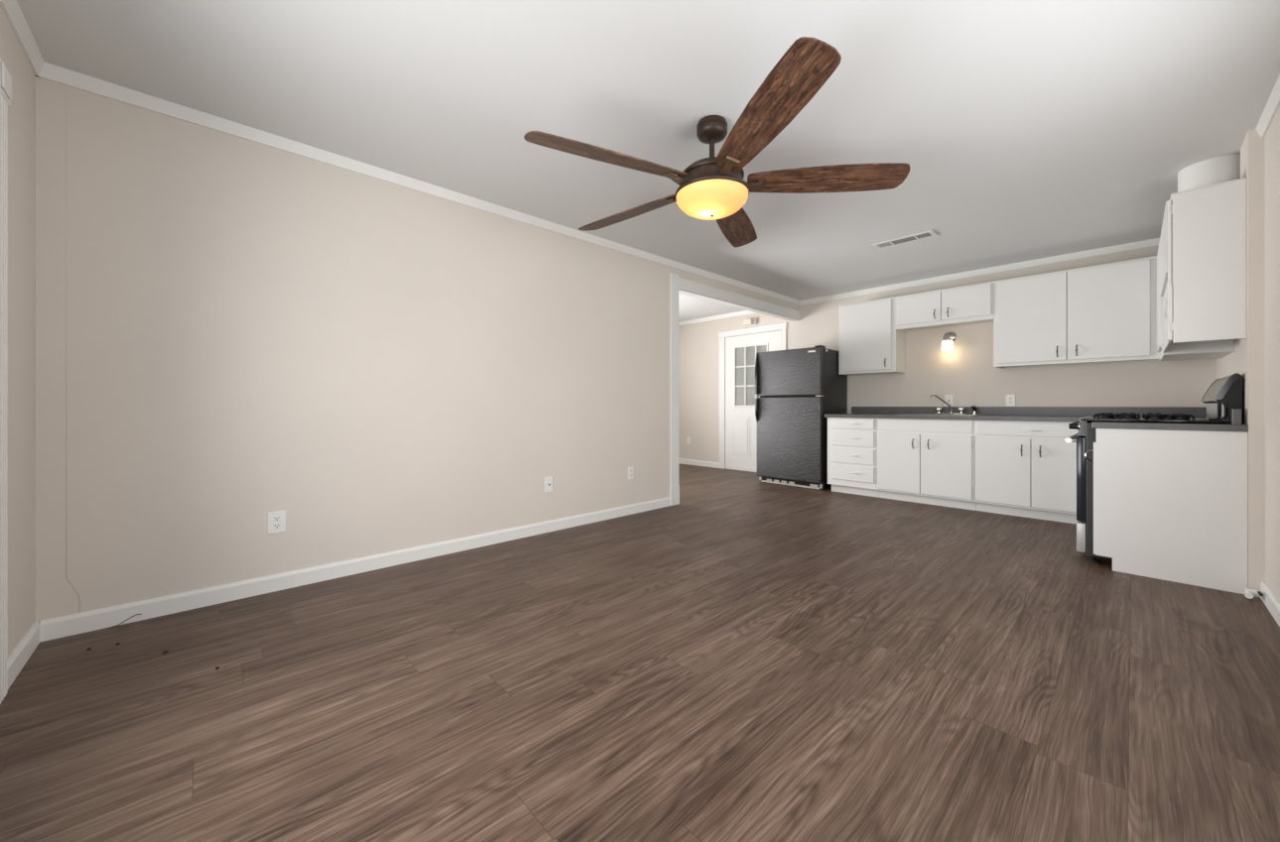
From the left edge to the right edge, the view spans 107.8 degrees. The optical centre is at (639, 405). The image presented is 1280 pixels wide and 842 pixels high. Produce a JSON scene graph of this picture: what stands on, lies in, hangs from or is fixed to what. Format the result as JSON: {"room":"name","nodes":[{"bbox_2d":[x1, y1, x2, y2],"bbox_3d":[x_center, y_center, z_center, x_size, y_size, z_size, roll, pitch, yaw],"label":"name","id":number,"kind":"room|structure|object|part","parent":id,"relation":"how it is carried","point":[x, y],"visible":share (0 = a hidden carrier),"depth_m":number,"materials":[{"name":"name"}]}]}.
{"room":"open-plan kitchen","nodes":[
{"label":"open-plan kitchen","id":0,"kind":"room"},
{"bbox_2d":[0,5,35,657],"bbox_3d":[-1.340,-0.228,0.610,0.100,2.460,3.864,0,0,-43],"label":"wall","id":1,"kind":"structure","parent":0,"point":[22,110],"depth_m":1.82,"materials":[{"name":"beige paint"}]},
{"bbox_2d":[0,57,11,704],"bbox_3d":[-1.435,-0.098,0.746,0.109,2.200,2.376,0,0,-43],"label":"door frame","id":2,"kind":"structure","parent":1,"relation":"in","point":[5,76],"depth_m":1.58,"materials":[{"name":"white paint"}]},
{"bbox_3d":[-2.177,-0.025,1.583,0.019,2.055,0.108,0,0,-43],"label":"fluted casing","id":3,"kind":"part","parent":2,"relation":"part of","materials":[{"name":"white paint"}]},
{"bbox_2d":[0,0,44,77],"bbox_3d":[-1.294,-1.428,0.654,0.028,0.060,3.664,0,0,-43],"label":"trim","id":4,"kind":"structure","parent":1,"relation":"attached to","point":[11,9],"depth_m":1.78,"materials":[{"name":"white paint"}]},
{"bbox_2d":[7,621,39,689],"bbox_3d":[-2.386,0.958,1.801,0.014,0.088,0.496,0,0,-43],"label":"baseboard","id":5,"kind":"structure","parent":1,"relation":"attached to","point":[22,653],"depth_m":1.79,"materials":[{"name":"white paint"}]},
{"bbox_2d":[35,76,799,624],"bbox_3d":[-0.204,-0.228,4.273,6.583,2.460,0.100,0,0,-43],"label":"wall","id":6,"kind":"structure","parent":0,"point":[232,331],"depth_m":2.57,"materials":[{"name":"beige paint"}]},
{"bbox_2d":[266,511,286,534],"bbox_3d":[-1.970,0.632,2.530,0.082,0.118,0.008,0,0,-43],"label":"wall outlet","id":7,"kind":"object","parent":6,"relation":"attached to","point":[276,521],"visible":1,"depth_m":2.53,"materials":[{"name":"white plastic"}]},
{"bbox_2d":[272,515,280,521],"bbox_3d":[-1.968,0.612,2.528,0.032,0.030,0.002,0,0,-43],"label":"receptacle","id":8,"kind":"object","parent":7,"relation":"attached to","point":[275,518],"depth_m":2.53,"materials":[{"name":"white plastic"}]},
{"bbox_2d":[272,522,280,529],"bbox_3d":[-1.968,0.653,2.528,0.032,0.030,0.002,0,0,-43],"label":"receptacle","id":9,"kind":"object","parent":7,"relation":"attached to","point":[276,526],"depth_m":2.53,"materials":[{"name":"white plastic"}]},
{"bbox_2d":[39,497,670,642],"bbox_3d":[-1.122,0.958,3.327,3.921,0.088,0.014,0,0,-43],"label":"baseboard","id":10,"kind":"structure","parent":6,"relation":"attached to","point":[88,621],"depth_m":2.57,"materials":[{"name":"white paint"}]},
{"bbox_2d":[36,62,800,305],"bbox_3d":[-0.160,-1.428,4.227,6.583,0.060,0.028,0,0,-43],"label":"trim","id":11,"kind":"structure","parent":6,"relation":"attached to","point":[50,71],"depth_m":2.67,"materials":[{"name":"white paint"}]},
{"bbox_2d":[544,477,552,492],"bbox_3d":[-0.721,0.626,3.706,0.072,0.118,0.014,0,0,-43],"label":"wall jack","id":12,"kind":"object","parent":6,"relation":"attached to","point":[548,480],"visible":1,"depth_m":3.70,"materials":[{"name":"white plastic"}]},
{"bbox_2d":[628,466,634,480],"bbox_3d":[-0.084,0.620,4.312,0.072,0.118,0.008,0,0,-43],"label":"wall outlet","id":13,"kind":"object","parent":6,"relation":"attached to","point":[631,468],"visible":1,"depth_m":4.31,"materials":[{"name":"white plastic"}]},
{"bbox_2d":[669,272,679,506],"bbox_3d":[0.312,-0.165,4.752,0.132,2.335,0.136,0,0,-43],"label":"trim","id":14,"kind":"structure","parent":6,"relation":"attached to","point":[674,279],"depth_m":4.70,"materials":[{"name":"white paint"}]},
{"bbox_2d":[678,277,800,321],"bbox_3d":[1.271,-1.250,5.666,2.526,0.125,0.128,0,0,-43],"label":"trim","id":15,"kind":"structure","parent":6,"relation":"attached to","point":[686,287],"depth_m":5.43,"materials":[{"name":"white paint"}]},
{"bbox_2d":[0,463,1279,841],"bbox_3d":[-0.114,1.052,4.179,6.783,0.100,7.368,0,0,-43],"label":"floor","id":16,"kind":"structure","parent":0,"point":[744,659],"depth_m":1.58,"materials":[{"name":"brown wood"}]},
{"bbox_2d":[755,345,847,490],"bbox_3d":[2.076,0.143,6.030,0.780,1.718,0.880,0,0,-43],"label":"refrigerator","id":17,"kind":"object","parent":16,"relation":"on","point":[796,389],"visible":0.98,"depth_m":5.74,"materials":[{"name":"black metal"}]},
{"bbox_3d":[1.520,0.056,6.083,0.044,0.296,0.040,0,0,-43],"label":"handle","id":18,"kind":"part","parent":17,"relation":"part of","materials":[{"name":"black plastic"}]},
{"bbox_3d":[1.520,-0.418,6.083,0.044,0.541,0.040,0,0,-43],"label":"handle","id":19,"kind":"part","parent":17,"relation":"part of","materials":[{"name":"black plastic"}]},
{"bbox_3d":[1.846,0.404,5.810,0.068,1.027,0.872,0,0,-43],"label":"fridge door","id":20,"kind":"part","parent":17,"relation":"part of","materials":[{"name":"black metal"}]},
{"bbox_3d":[1.846,-0.412,5.810,0.068,0.572,0.872,0,0,-43],"label":"freezer door","id":21,"kind":"part","parent":17,"relation":"part of","materials":[{"name":"black metal"}]},
{"bbox_2d":[827,417,879,498],"bbox_3d":[2.625,0.569,5.486,0.799,0.866,0.538,0,0,-43],"label":"base cabinet","id":22,"kind":"object","parent":16,"relation":"on","point":[851,442],"visible":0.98,"depth_m":5.23,"materials":[{"name":"white paint"}]},
{"bbox_3d":[2.377,0.754,5.224,0.016,0.171,0.460,0,0,-43],"label":"drawer","id":23,"kind":"part","parent":22,"relation":"part of","materials":[{"name":"white paint"}]},
{"bbox_3d":[2.377,0.560,5.224,0.016,0.171,0.460,0,0,-43],"label":"drawer","id":24,"kind":"part","parent":22,"relation":"part of","materials":[{"name":"white paint"}]},
{"bbox_3d":[2.377,0.365,5.224,0.016,0.170,0.460,0,0,-43],"label":"drawer","id":25,"kind":"part","parent":22,"relation":"part of","materials":[{"name":"white paint"}]},
{"bbox_3d":[2.377,0.204,5.224,0.016,0.107,0.460,0,0,-43],"label":"drawer","id":26,"kind":"part","parent":22,"relation":"part of","materials":[{"name":"white paint"}]},
{"bbox_2d":[824,406,1230,423],"bbox_3d":[3.296,0.073,4.498,1.184,0.126,2.945,0,0,-43],"label":"countertop","id":27,"kind":"structure","parent":22,"relation":"on","point":[1016,414],"depth_m":4.56,"materials":[{"name":"grey laminate"}]},
{"bbox_2d":[898,413,985,415],"bbox_3d":[3.177,0.178,4.948,0.595,0.170,0.690,0,0,-43],"label":"sink","id":28,"kind":"object","parent":27,"relation":"in","point":[907,414],"visible":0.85,"depth_m":4.92,"materials":[{"name":"silver metal"}]},
{"bbox_2d":[971,405,977,414],"bbox_3d":[3.536,0.047,4.936,0.059,0.092,0.040,0,0,-14],"label":"sprayer","id":29,"kind":"object","parent":28,"relation":"on","point":[973,408],"visible":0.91,"depth_m":4.92,"materials":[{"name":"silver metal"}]},
{"bbox_2d":[930,393,965,414],"bbox_3d":[3.338,-0.018,5.055,0.206,0.222,0.287,0,0,-43],"label":"faucet","id":30,"kind":"object","parent":27,"relation":"on","point":[939,410],"visible":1,"depth_m":5.08,"materials":[{"name":"silver metal"}]},
{"bbox_3d":[3.289,-0.023,5.090,0.239,0.212,0.022,0,0,-1],"label":"spout","id":31,"kind":"part","parent":30,"relation":"part of","materials":[{"name":"silver metal"}]},
{"bbox_3d":[3.392,0.086,5.100,0.056,0.014,0.270,0,0,-43],"label":"deck plate","id":32,"kind":"part","parent":30,"relation":"part of","materials":[{"name":"silver metal"}]},
{"bbox_3d":[3.464,0.048,5.024,0.066,0.066,0.068,0,0,-43],"label":"knob","id":33,"kind":"part","parent":30,"relation":"part of","materials":[{"name":"silver metal"}]},
{"bbox_2d":[876,418,976,511],"bbox_3d":[3.113,0.569,4.970,0.799,0.866,0.878,0,0,-43],"label":"base cabinet","id":34,"kind":"object","parent":16,"relation":"on","point":[925,461],"visible":0.97,"depth_m":4.68,"materials":[{"name":"white paint"}]},
{"bbox_3d":[2.703,0.587,4.879,0.016,0.606,0.406,0,0,-43],"label":"door","id":35,"kind":"part","parent":34,"relation":"part of","materials":[{"name":"white paint"}]},
{"bbox_3d":[2.857,0.204,4.725,0.004,0.113,0.845,0,0,-43],"label":"rail panel","id":36,"kind":"part","parent":34,"relation":"part of","materials":[{"name":"white paint"}]},
{"bbox_3d":[2.995,0.587,4.570,0.016,0.606,0.427,0,0,-43],"label":"door","id":37,"kind":"part","parent":34,"relation":"part of","materials":[{"name":"white paint"}]},
{"bbox_2d":[974,420,1078,523],"bbox_3d":[3.702,0.569,4.346,0.799,0.866,0.834,0,0,-43],"label":"base cabinet","id":38,"kind":"object","parent":16,"relation":"on","point":[1027,469],"visible":0.88,"depth_m":4.13,"materials":[{"name":"white paint"}]},
{"bbox_3d":[3.300,0.590,4.246,0.016,0.600,0.396,0,0,-43],"label":"door","id":39,"kind":"part","parent":38,"relation":"part of","materials":[{"name":"white paint"}]},
{"bbox_3d":[3.436,0.210,4.108,0.010,0.115,0.783,0,0,-43],"label":"drawer","id":40,"kind":"part","parent":38,"relation":"part of","materials":[{"name":"white paint"}]},
{"bbox_3d":[3.570,0.590,3.961,0.016,0.600,0.374,0,0,-43],"label":"door","id":41,"kind":"part","parent":38,"relation":"part of","materials":[{"name":"white paint"}]},
{"bbox_2d":[1064,373,1242,563],"bbox_3d":[3.305,0.412,3.055,0.772,1.181,0.716,0,0,-43],"label":"stove","id":42,"kind":"object","parent":16,"relation":"on","point":[1223,395],"visible":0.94,"depth_m":2.96,"materials":[{"name":"black metal"}]},
{"bbox_3d":[3.071,0.225,3.303,0.740,0.034,0.034,0,0,-43],"label":"handle","id":43,"kind":"part","parent":42,"relation":"part of","materials":[{"name":"silver metal"}]},
{"bbox_3d":[2.857,0.134,3.063,0.048,0.047,0.054,0,0,-43],"label":"knob","id":44,"kind":"part","parent":42,"relation":"part of","materials":[{"name":"black plastic"}]},
{"bbox_3d":[3.111,0.473,3.259,0.752,0.542,0.043,0,0,-43],"label":"oven door","id":45,"kind":"part","parent":42,"relation":"part of","materials":[{"name":"black glass"}]},
{"bbox_3d":[3.111,0.849,3.259,0.752,0.183,0.043,0,0,-43],"label":"drawer","id":46,"kind":"part","parent":42,"relation":"part of","materials":[{"name":"silver metal"}]},
{"bbox_3d":[3.115,0.147,3.256,0.756,0.099,0.044,0,0,-43],"label":"control panel","id":47,"kind":"part","parent":42,"relation":"part of","materials":[{"name":"grey metal"}]},
{"bbox_3d":[2.996,0.071,3.003,0.075,0.019,0.076,0,0,-43],"label":"burner","id":48,"kind":"part","parent":42,"relation":"part of","materials":[{"name":"black metal"}]},
{"bbox_3d":[3.066,0.071,2.929,0.075,0.019,0.076,0,0,-43],"label":"burner","id":49,"kind":"part","parent":42,"relation":"part of","materials":[{"name":"black plastic"}]},
{"bbox_2d":[1080,416,1225,423],"bbox_3d":[3.310,0.089,3.049,0.772,0.016,0.586,0,0,-43],"label":"cooktop","id":50,"kind":"object","parent":42,"relation":"in","point":[1086,420],"depth_m":2.83,"materials":[{"name":"black metal"}]},
{"bbox_3d":[3.146,0.071,2.845,0.075,0.019,0.076,0,0,-43],"label":"burner","id":51,"kind":"part","parent":42,"relation":"part of","materials":[{"name":"black plastic"}]},
{"bbox_3d":[3.214,0.071,2.772,0.075,0.019,0.076,0,0,-43],"label":"burner","id":52,"kind":"part","parent":42,"relation":"part of","materials":[{"name":"black plastic"}]},
{"bbox_3d":[3.223,0.034,2.599,0.014,0.104,0.068,0,0,-43],"label":"riser trim","id":53,"kind":"part","parent":42,"relation":"part of","materials":[{"name":"silver metal"}]},
{"bbox_2d":[1091,408,1248,594],"bbox_3d":[3.040,0.510,2.709,0.089,0.985,0.594,0,0,-43],"label":"base cabinet","id":54,"kind":"object","parent":16,"relation":"on","point":[1170,500],"visible":0.98,"depth_m":2.65,"materials":[{"name":"white paint"}]},
{"bbox_2d":[16,0,1279,322],"bbox_3d":[-0.114,-1.508,4.179,6.783,0.100,7.368,0,0,-43],"label":"ceiling","id":55,"kind":"structure","parent":0,"point":[1025,130],"depth_m":2.19,"materials":[{"name":"white paint"}]},
{"bbox_2d":[523,36,909,248],"bbox_3d":[0.320,-1.214,2.426,1.821,0.485,1.798,0,0,-43],"label":"ceiling fan","id":56,"kind":"object","parent":55,"relation":"hanging from","point":[712,188],"visible":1,"depth_m":2.25,"materials":[{"name":"brown wood"}]},
{"bbox_3d":[-0.133,-1.140,2.139,0.783,0.007,0.186,0,15,-27],"label":"blade","id":57,"kind":"part","parent":56,"relation":"part of","materials":[{"name":"brown wood"}]},
{"bbox_3d":[-0.061,-1.140,2.767,0.783,0.007,0.186,0,15,40],"label":"blade","id":58,"kind":"part","parent":56,"relation":"part of","materials":[{"name":"brown wood"}]},
{"bbox_3d":[0.370,-1.031,2.400,0.367,0.098,0.367,0,0,-43],"label":"lamp shade","id":59,"kind":"part","parent":56,"relation":"part of","materials":[{"name":"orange glass"}]},
{"bbox_3d":[0.594,-1.140,2.920,0.186,0.007,0.783,-16,-6,22],"label":"blade","id":60,"kind":"part","parent":56,"relation":"part of","materials":[{"name":"brown wood"}]},
{"bbox_3d":[0.495,-1.140,1.847,0.186,0.007,0.783,15,-3,-12],"label":"blade","id":61,"kind":"part","parent":56,"relation":"part of","materials":[{"name":"brown wood"}]},
{"bbox_3d":[0.934,-1.140,2.348,0.783,0.007,0.186,0,-15,5],"label":"blade","id":62,"kind":"part","parent":56,"relation":"part of","materials":[{"name":"brown wood"}]},
{"bbox_2d":[872,230,938,250],"bbox_3d":[2.318,-1.453,4.092,0.180,0.008,0.475,0,0,-43],"label":"ceiling vent","id":63,"kind":"object","parent":55,"relation":"in","point":[927,234],"visible":1,"depth_m":4.07,"materials":[{"name":"white metal"}]},
{"bbox_2d":[678,246,1216,473],"bbox_3d":[2.349,-0.228,6.437,0.100,2.460,7.268,0,0,-43],"label":"wall","id":64,"kind":"structure","parent":0,"point":[966,372],"depth_m":5.20,"materials":[{"name":"beige paint"}]},
{"bbox_2d":[678,458,719,468],"bbox_3d":[0.545,0.958,8.264,0.014,0.088,2.135,0,0,-43],"label":"baseboard","id":65,"kind":"structure","parent":64,"relation":"attached to","point":[681,460],"depth_m":7.78,"materials":[{"name":"white paint"}]},
{"bbox_2d":[678,310,756,325],"bbox_3d":[0.976,-1.428,7.798,0.028,0.060,3.404,0,0,-43],"label":"trim","id":66,"kind":"structure","parent":64,"relation":"attached to","point":[742,313],"depth_m":7.51,"materials":[{"name":"white paint"}]},
{"bbox_2d":[743,317,758,325],"bbox_3d":[1.666,-1.275,7.053,0.044,0.090,0.235,0,0,-43],"label":"door chime","id":67,"kind":"object","parent":64,"relation":"attached to","point":[748,321],"visible":1,"depth_m":7.04,"materials":[{"name":"beige plastic"}]},
{"bbox_2d":[718,322,786,472],"bbox_3d":[1.657,-0.093,7.042,0.075,2.190,1.194,0,0,-43],"label":"door","id":68,"kind":"structure","parent":64,"relation":"in","point":[737,354],"depth_m":7.18,"materials":[{"name":"white paint"}]},
{"bbox_3d":[1.679,-0.453,7.063,0.002,0.900,0.562,0,0,-43],"label":"glass pane","id":69,"kind":"part","parent":68,"relation":"part of","materials":[{"name":"white"}]},
{"bbox_2d":[838,296,904,376],"bbox_3d":[2.785,-0.816,5.637,0.360,0.853,0.654,0,0,-43],"label":"upper cabinet","id":70,"kind":"object","parent":64,"relation":"attached to","point":[869,340],"visible":0.99,"depth_m":5.51,"materials":[{"name":"white paint"}]},
{"bbox_3d":[2.676,-0.821,5.548,0.016,0.803,0.581,0,0,-43],"label":"door","id":71,"kind":"part","parent":70,"relation":"part of","materials":[{"name":"white paint"}]},
{"bbox_2d":[896,281,993,332],"bbox_3d":[3.318,-1.056,5.074,0.360,0.373,0.894,0,0,-43],"label":"upper cabinet","id":72,"kind":"object","parent":64,"relation":"attached to","point":[972,304],"visible":0.98,"depth_m":4.95,"materials":[{"name":"white paint"}]},
{"bbox_3d":[3.067,-1.068,5.134,0.016,0.310,0.426,0,0,-43],"label":"door","id":73,"kind":"part","parent":72,"relation":"part of","materials":[{"name":"white paint"}]},
{"bbox_3d":[3.365,-1.068,4.819,0.016,0.310,0.425,0,0,-43],"label":"door","id":74,"kind":"part","parent":72,"relation":"part of","materials":[{"name":"white paint"}]},
{"bbox_2d":[941,332,956,351],"bbox_3d":[3.397,-0.719,5.142,0.153,0.212,0.124,0,0,-43],"label":"wall lamp","id":75,"kind":"object","parent":64,"relation":"attached to","point":[949,337],"visible":1,"depth_m":5.11,"materials":[{"name":"white glass"}]},
{"bbox_3d":[3.382,-0.665,5.128,0.112,0.105,0.112,0,0,-43],"label":"lamp shade","id":76,"kind":"part","parent":75,"relation":"part of","materials":[{"name":"beige glass"}]},
{"bbox_3d":[3.443,-0.763,5.185,0.027,0.124,0.124,0,0,-43],"label":"mount plate","id":77,"kind":"part","parent":75,"relation":"part of","materials":[{"name":"silver metal"}]},
{"bbox_2d":[944,394,953,405],"bbox_3d":[3.442,-0.060,5.195,0.017,0.125,0.082,0,0,-43],"label":"wall outlet","id":78,"kind":"object","parent":64,"relation":"attached to","point":[949,399],"visible":0.97,"depth_m":5.19,"materials":[{"name":"white plastic"}]},
{"bbox_2d":[799,238,1159,305],"bbox_3d":[3.365,-1.428,5.268,0.028,0.060,3.356,0,0,-43],"label":"trim","id":79,"kind":"structure","parent":64,"relation":"attached to","point":[1152,242],"depth_m":4.85,"materials":[{"name":"white paint"}]},
{"bbox_2d":[1006,394,1015,406],"bbox_3d":[3.817,-0.056,4.804,0.008,0.122,0.078,0,0,-43],"label":"wall outlet","id":80,"kind":"object","parent":64,"relation":"attached to","point":[1010,399],"visible":1,"depth_m":4.80,"materials":[{"name":"white plastic"}]},
{"bbox_2d":[851,406,1206,417],"bbox_3d":[3.296,0.054,4.498,1.184,0.088,2.945,0,0,-43],"label":"backsplash","id":81,"kind":"structure","parent":64,"relation":"attached to","point":[1199,412],"depth_m":4.63,"materials":[{"name":"grey laminate"}]},
{"bbox_2d":[993,256,1159,369],"bbox_3d":[4.013,-0.816,4.338,0.360,0.853,1.128,0,0,-43],"label":"upper cabinet","id":82,"kind":"object","parent":64,"relation":"attached to","point":[1105,313],"visible":0.96,"depth_m":4.19,"materials":[{"name":"white paint"}]},
{"bbox_3d":[3.722,-0.821,4.441,0.016,0.803,0.505,0,0,-43],"label":"door","id":83,"kind":"part","parent":82,"relation":"part of","materials":[{"name":"white paint"}]},
{"bbox_3d":[4.075,-0.821,4.068,0.016,0.803,0.507,0,0,-43],"label":"door","id":84,"kind":"part","parent":82,"relation":"part of","materials":[{"name":"white paint"}]},
{"bbox_2d":[1216,107,1279,602],"bbox_3d":[2.363,-0.228,1.556,6.583,2.460,0.152,0,0,-43],"label":"wall","id":85,"kind":"structure","parent":0,"point":[1255,357],"depth_m":2.43,"materials":[{"name":"beige paint"}]},
{"bbox_2d":[1156,242,1234,361],"bbox_3d":[4.151,-0.806,3.510,0.675,0.873,0.335,0,0,-43],"label":"upper cabinet","id":86,"kind":"object","parent":85,"relation":"attached to","point":[1212,349],"visible":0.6,"depth_m":3.36,"materials":[{"name":"white paint"}]},
{"bbox_3d":[4.032,-0.830,3.617,0.570,0.785,0.016,0,0,-43],"label":"door","id":87,"kind":"part","parent":86,"relation":"part of","materials":[{"name":"white paint"}]},
{"bbox_2d":[1159,177,1246,353],"bbox_3d":[3.536,-0.798,2.929,1.015,0.869,0.335,0,0,-43],"label":"upper cabinet","id":88,"kind":"object","parent":85,"relation":"attached to","point":[1203,239],"visible":1,"depth_m":2.60,"materials":[{"name":"white paint"}]},
{"bbox_3d":[3.615,-1.000,3.222,0.460,0.425,0.016,0,0,-43],"label":"door","id":89,"kind":"part","parent":88,"relation":"part of","materials":[{"name":"white paint"}]},
{"bbox_3d":[3.301,-0.586,2.922,0.390,0.124,0.022,0,0,-43],"label":"scroll stem","id":90,"kind":"part","parent":88,"relation":"part of","materials":[{"name":"white paint"}]},
{"bbox_3d":[3.278,-1.000,2.904,0.445,0.425,0.016,0,0,-43],"label":"door","id":91,"kind":"part","parent":88,"relation":"part of","materials":[{"name":"white paint"}]},
{"bbox_2d":[1177,153,1240,192],"bbox_3d":[3.465,-1.345,2.827,0.276,0.223,0.276,0,0,-43],"label":"vent duct","id":92,"kind":"object","parent":88,"relation":"on","point":[1226,168],"visible":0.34,"depth_m":2.75,"materials":[{"name":"white metal"}]},
{"bbox_2d":[1244,588,1263,599],"bbox_3d":[3.147,0.965,2.393,0.101,0.043,0.061,0,0,-43],"label":"pipe stub","id":93,"kind":"object","parent":85,"relation":"attached to","point":[1249,593],"visible":1,"depth_m":2.39,"materials":[{"name":"white plastic"}]},
{"bbox_2d":[1255,74,1279,137],"bbox_3d":[1.593,-1.428,0.880,4.535,0.060,0.028,0,0,-43],"label":"trim","id":94,"kind":"structure","parent":85,"relation":"attached to","point":[1272,105],"depth_m":2.25,"materials":[{"name":"white paint"}]},
{"bbox_2d":[1260,581,1279,627],"bbox_3d":[1.598,0.958,0.875,4.535,0.088,0.014,0,0,-43],"label":"baseboard","id":95,"kind":"structure","parent":85,"relation":"attached to","point":[1269,599],"depth_m":2.25,"materials":[{"name":"white paint"}]}
]}

